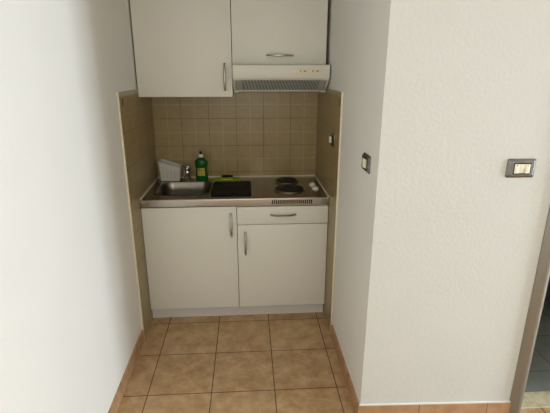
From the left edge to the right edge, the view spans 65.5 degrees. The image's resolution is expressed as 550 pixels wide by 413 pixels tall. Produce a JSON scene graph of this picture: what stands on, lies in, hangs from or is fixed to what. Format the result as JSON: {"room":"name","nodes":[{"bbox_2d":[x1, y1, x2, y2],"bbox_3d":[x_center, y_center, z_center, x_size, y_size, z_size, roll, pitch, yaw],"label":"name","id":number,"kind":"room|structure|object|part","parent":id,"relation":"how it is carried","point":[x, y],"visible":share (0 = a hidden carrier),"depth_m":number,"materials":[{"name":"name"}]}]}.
{"room":"kitchen","nodes":[
{"label":"kitchen","id":0,"kind":"room"},
{"bbox_2d":[0,0,141,412],"bbox_3d":[-0.810,0.094,0.929,0.120,2.550,4.600,-1,18,-3],"label":"wall","id":1,"kind":"structure","parent":0,"point":[70,321],"depth_m":1.60,"materials":[{"name":"white paint"}]},
{"bbox_2d":[108,330,143,412],"bbox_3d":[-0.721,1.393,0.921,0.011,0.080,3.785,-1,18,-3],"label":"baseboard","id":2,"kind":"structure","parent":1,"relation":"attached to","point":[116,402],"depth_m":2.35,"materials":[{"name":"tile"}]},
{"bbox_2d":[116,89,157,339],"bbox_3d":[-0.865,0.001,2.888,0.012,1.536,0.812,-1,18,-3],"label":"backsplash","id":3,"kind":"structure","parent":1,"relation":"attached to","point":[134,111],"depth_m":2.67,"materials":[{"name":"beige tile"}]},
{"bbox_3d":[-0.840,0.123,2.507,0.012,1.536,0.012,-1,18,-3],"label":"edge trim","id":4,"kind":"part","parent":3,"relation":"part of","materials":[{"name":"beige tile"}]},
{"bbox_2d":[117,297,549,412],"bbox_3d":[1.943,1.286,1.492,5.400,0.063,4.600,-1,18,-3],"label":"floor","id":5,"kind":"structure","parent":0,"point":[283,362],"depth_m":2.49,"materials":[{"name":"tile"}]},
{"bbox_2d":[141,206,239,317],"bbox_3d":[-0.565,0.311,3.103,0.604,0.815,0.604,-1,18,-3],"label":"base cabinet","id":6,"kind":"object","parent":5,"relation":"on","point":[191,253],"visible":0.91,"depth_m":2.84,"materials":[{"name":"white laminate"}]},
{"bbox_3d":[-0.283,0.125,2.765,0.018,0.170,0.037,-1,18,-3],"label":"handle","id":7,"kind":"part","parent":6,"relation":"part of","materials":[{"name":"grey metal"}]},
{"bbox_2d":[139,175,328,206],"bbox_3d":[-0.269,-0.076,3.014,1.203,0.172,0.584,-1,18,-3],"label":"countertop","id":8,"kind":"structure","parent":6,"relation":"on","point":[265,189],"depth_m":2.83,"materials":[{"name":"silver metal"}]},
{"bbox_2d":[157,159,182,180],"bbox_3d":[-0.769,-0.268,3.151,0.172,0.150,0.112,-1,18,-3],"label":"dish rack","id":9,"kind":"object","parent":8,"relation":"on","point":[168,170],"visible":1,"depth_m":3.11,"materials":[{"name":"grey plastic"}]},
{"bbox_2d":[153,181,212,195],"bbox_3d":[-0.621,-0.054,2.971,0.386,0.155,0.382,-1,18,-3],"label":"sink","id":10,"kind":"object","parent":8,"relation":"in","point":[162,188],"depth_m":3.11,"materials":[{"name":"silver metal"}]},
{"bbox_2d":[184,166,191,180],"bbox_3d":[-0.639,-0.229,3.074,0.061,0.122,0.192,-1,18,-3],"label":"mixer tap","id":11,"kind":"object","parent":8,"relation":"on","point":[187,175],"visible":1,"depth_m":3.11,"materials":[{"name":"silver metal"}]},
{"bbox_2d":[195,151,207,181],"bbox_3d":[-0.535,-0.292,3.108,0.091,0.220,0.056,-1,18,-3],"label":"soap bottle","id":12,"kind":"object","parent":8,"relation":"on","point":[201,163],"visible":1,"depth_m":3.09,"materials":[{"name":"green plastic"}]},
{"bbox_2d":[214,177,240,181],"bbox_3d":[-0.349,-0.197,3.154,0.200,0.013,0.114,-1,18,-3],"label":"cleaning cloth","id":13,"kind":"object","parent":8,"relation":"on","point":[235,178],"visible":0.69,"depth_m":3.14,"materials":[{"name":"green fabric"}]},
{"bbox_2d":[220,177,232,179],"bbox_3d":[-0.354,-0.205,3.138,0.094,0.011,0.056,-1,18,-3],"label":"sponge","id":14,"kind":"object","parent":13,"relation":"on","point":[221,178],"visible":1,"depth_m":3.12,"materials":[{"name":"yellow"}]},
{"bbox_2d":[211,181,250,194],"bbox_3d":[-0.297,-0.128,2.933,0.266,0.016,0.319,-1,18,-3],"label":"tray","id":15,"kind":"object","parent":8,"relation":"on","point":[219,187],"visible":1,"depth_m":2.92,"materials":[{"name":"black plastic"}]},
{"bbox_3d":[0.084,-0.191,3.125,0.151,0.012,0.151,-1,18,-3],"label":"plate","id":16,"kind":"part","parent":8,"relation":"part of","materials":[{"name":"black metal"}]},
{"bbox_3d":[0.096,-0.123,2.913,0.190,0.012,0.190,-1,18,-3],"label":"plate","id":17,"kind":"part","parent":8,"relation":"part of","materials":[{"name":"black metal"}]},
{"bbox_2d":[237,204,327,314],"bbox_3d":[0.033,0.301,3.139,0.594,0.815,0.605,-1,18,-3],"label":"base cabinet","id":18,"kind":"object","parent":5,"relation":"on","point":[282,248],"visible":0.96,"depth_m":2.88,"materials":[{"name":"white laminate"}]},
{"bbox_3d":[-0.194,0.248,2.810,0.018,0.170,0.037,-1,18,-3],"label":"handle","id":19,"kind":"part","parent":18,"relation":"part of","materials":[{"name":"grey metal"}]},
{"bbox_3d":[0.051,0.054,2.792,0.592,0.120,0.018,-1,18,-3],"label":"drawer","id":20,"kind":"part","parent":18,"relation":"part of","materials":[{"name":"white laminate"}]},
{"bbox_3d":[0.054,0.057,2.765,0.170,0.014,0.040,-1,18,-3],"label":"handle","id":21,"kind":"part","parent":18,"relation":"part of","materials":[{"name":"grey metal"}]},
{"bbox_2d":[326,0,390,403],"bbox_3d":[0.420,-0.396,2.468,0.100,2.550,1.531,-1,18,-3],"label":"wall","id":22,"kind":"structure","parent":0,"point":[357,30],"depth_m":2.10,"materials":[{"name":"white paint"}]},
{"bbox_2d":[316,88,343,333],"bbox_3d":[0.341,-0.018,2.952,0.012,1.536,0.830,-1,18,-3],"label":"backsplash","id":23,"kind":"structure","parent":22,"relation":"attached to","point":[330,102],"depth_m":2.74,"materials":[{"name":"beige tile"}]},
{"bbox_2d":[329,132,333,146],"bbox_3d":[0.342,-0.409,2.617,0.021,0.079,0.104,-1,18,-3],"label":"light switch","id":24,"kind":"object","parent":23,"relation":"attached to","point":[331,135],"visible":1,"depth_m":2.59,"materials":[{"name":"grey plastic"}]},
{"bbox_3d":[0.367,0.106,2.565,0.012,1.536,0.015,-1,18,-3],"label":"edge trim","id":25,"kind":"part","parent":23,"relation":"part of","materials":[{"name":"beige tile"}]},
{"bbox_2d":[330,325,358,412],"bbox_3d":[0.389,0.909,2.442,0.012,0.080,0.700,-1,18,-3],"label":"baseboard","id":26,"kind":"structure","parent":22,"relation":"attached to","point":[344,369],"depth_m":2.38,"materials":[{"name":"tile"}]},
{"bbox_2d":[362,152,370,173],"bbox_3d":[0.398,-0.192,1.894,0.021,0.079,0.108,-1,18,-3],"label":"light switch","id":27,"kind":"object","parent":22,"relation":"attached to","point":[366,159],"visible":1,"depth_m":1.86,"materials":[{"name":"grey plastic"}]},
{"bbox_2d":[360,0,549,403],"bbox_3d":[2.556,-0.198,1.855,4.280,2.550,0.121,0,18,-2],"label":"wall","id":28,"kind":"structure","parent":0,"point":[457,241],"depth_m":1.79,"materials":[{"name":"white paint"}]},
{"bbox_2d":[357,400,510,412],"bbox_3d":[0.784,1.008,2.113,0.758,0.092,0.011,0,18,-2],"label":"baseboard","id":29,"kind":"structure","parent":28,"relation":"attached to","point":[465,406],"depth_m":2.10,"materials":[{"name":"tile"}]},
{"bbox_2d":[505,159,535,177],"bbox_3d":[1.007,-0.155,1.747,0.118,0.079,0.016,0,18,-2],"label":"light switch","id":30,"kind":"object","parent":28,"relation":"attached to","point":[516,168],"visible":1,"depth_m":1.74,"materials":[{"name":"grey plastic"}]},
{"bbox_3d":[1.007,-0.155,1.746,0.070,0.046,0.009,0,18,-2],"label":"frame","id":31,"kind":"part","parent":30,"relation":"part of","materials":[{"name":"white plastic"}]},
{"bbox_2d":[509,206,549,412],"bbox_3d":[1.585,0.039,1.884,0.851,2.080,0.148,0,18,-2],"label":"door frame","id":32,"kind":"structure","parent":28,"relation":"in","point":[542,275],"depth_m":1.96,"materials":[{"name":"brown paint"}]},
{"bbox_2d":[521,391,549,408],"bbox_3d":[1.581,1.009,2.256,0.720,0.006,0.105,-1,18,-3],"label":"threshold","id":33,"kind":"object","parent":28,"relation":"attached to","point":[541,399],"depth_m":2.23,"materials":[{"name":"beige stone"}]},
{"bbox_2d":[545,277,549,296],"bbox_3d":[1.544,-0.527,2.886,1.960,2.550,0.100,-1,18,-3],"label":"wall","id":34,"kind":"structure","parent":0,"point":[548,287],"depth_m":3.24,"materials":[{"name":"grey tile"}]},
{"bbox_3d":[-0.301,-0.634,3.213,1.440,2.550,0.120,-1,18,-3],"label":"wall","id":35,"kind":"structure","parent":0,"visible":0},
{"bbox_2d":[130,0,233,96],"bbox_3d":[-0.577,-1.088,2.768,0.593,0.716,0.397,-1,18,-3],"label":"upper cabinet","id":36,"kind":"object","parent":35,"relation":"attached to","point":[183,48],"visible":1,"depth_m":2.63,"materials":[{"name":"white laminate"}]},
{"bbox_3d":[-0.315,-0.813,2.684,0.018,0.170,0.037,-1,18,-3],"label":"handle","id":37,"kind":"part","parent":36,"relation":"part of","materials":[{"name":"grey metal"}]},
{"bbox_2d":[151,92,317,176],"bbox_3d":[-0.287,-0.130,3.307,1.204,1.532,0.008,-1,18,-3],"label":"backsplash","id":38,"kind":"structure","parent":35,"relation":"attached to","point":[244,133],"depth_m":3.17,"materials":[{"name":"beige tile"}]},
{"bbox_2d":[231,0,327,64],"bbox_3d":[0.017,-1.192,2.774,0.592,0.519,0.398,-1,18,-3],"label":"upper cabinet","id":39,"kind":"object","parent":35,"relation":"attached to","point":[264,32],"visible":0.99,"depth_m":2.64,"materials":[{"name":"white laminate"}]},
{"bbox_3d":[0.031,-0.943,2.666,0.172,0.014,0.040,-1,18,-3],"label":"handle","id":40,"kind":"part","parent":39,"relation":"part of","materials":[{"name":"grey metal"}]},
{"bbox_2d":[232,65,329,92],"bbox_3d":[0.026,-0.855,2.856,0.602,0.170,0.446,-1,18,-3],"label":"extractor hood","id":41,"kind":"object","parent":35,"relation":"attached to","point":[246,78],"visible":1,"depth_m":2.65,"materials":[{"name":"beige metal"}]},
{"bbox_3d":[0.036,-0.770,2.717,0.598,0.083,0.116,-1,18,-3],"label":"grille frame","id":42,"kind":"part","parent":41,"relation":"part of","materials":[{"name":"grey metal"}]},
{"bbox_3d":[0.213,-0.837,2.644,0.167,0.031,0.004,-1,18,-3],"label":"control panel","id":43,"kind":"part","parent":41,"relation":"part of","materials":[{"name":"beige plastic"}]}
]}

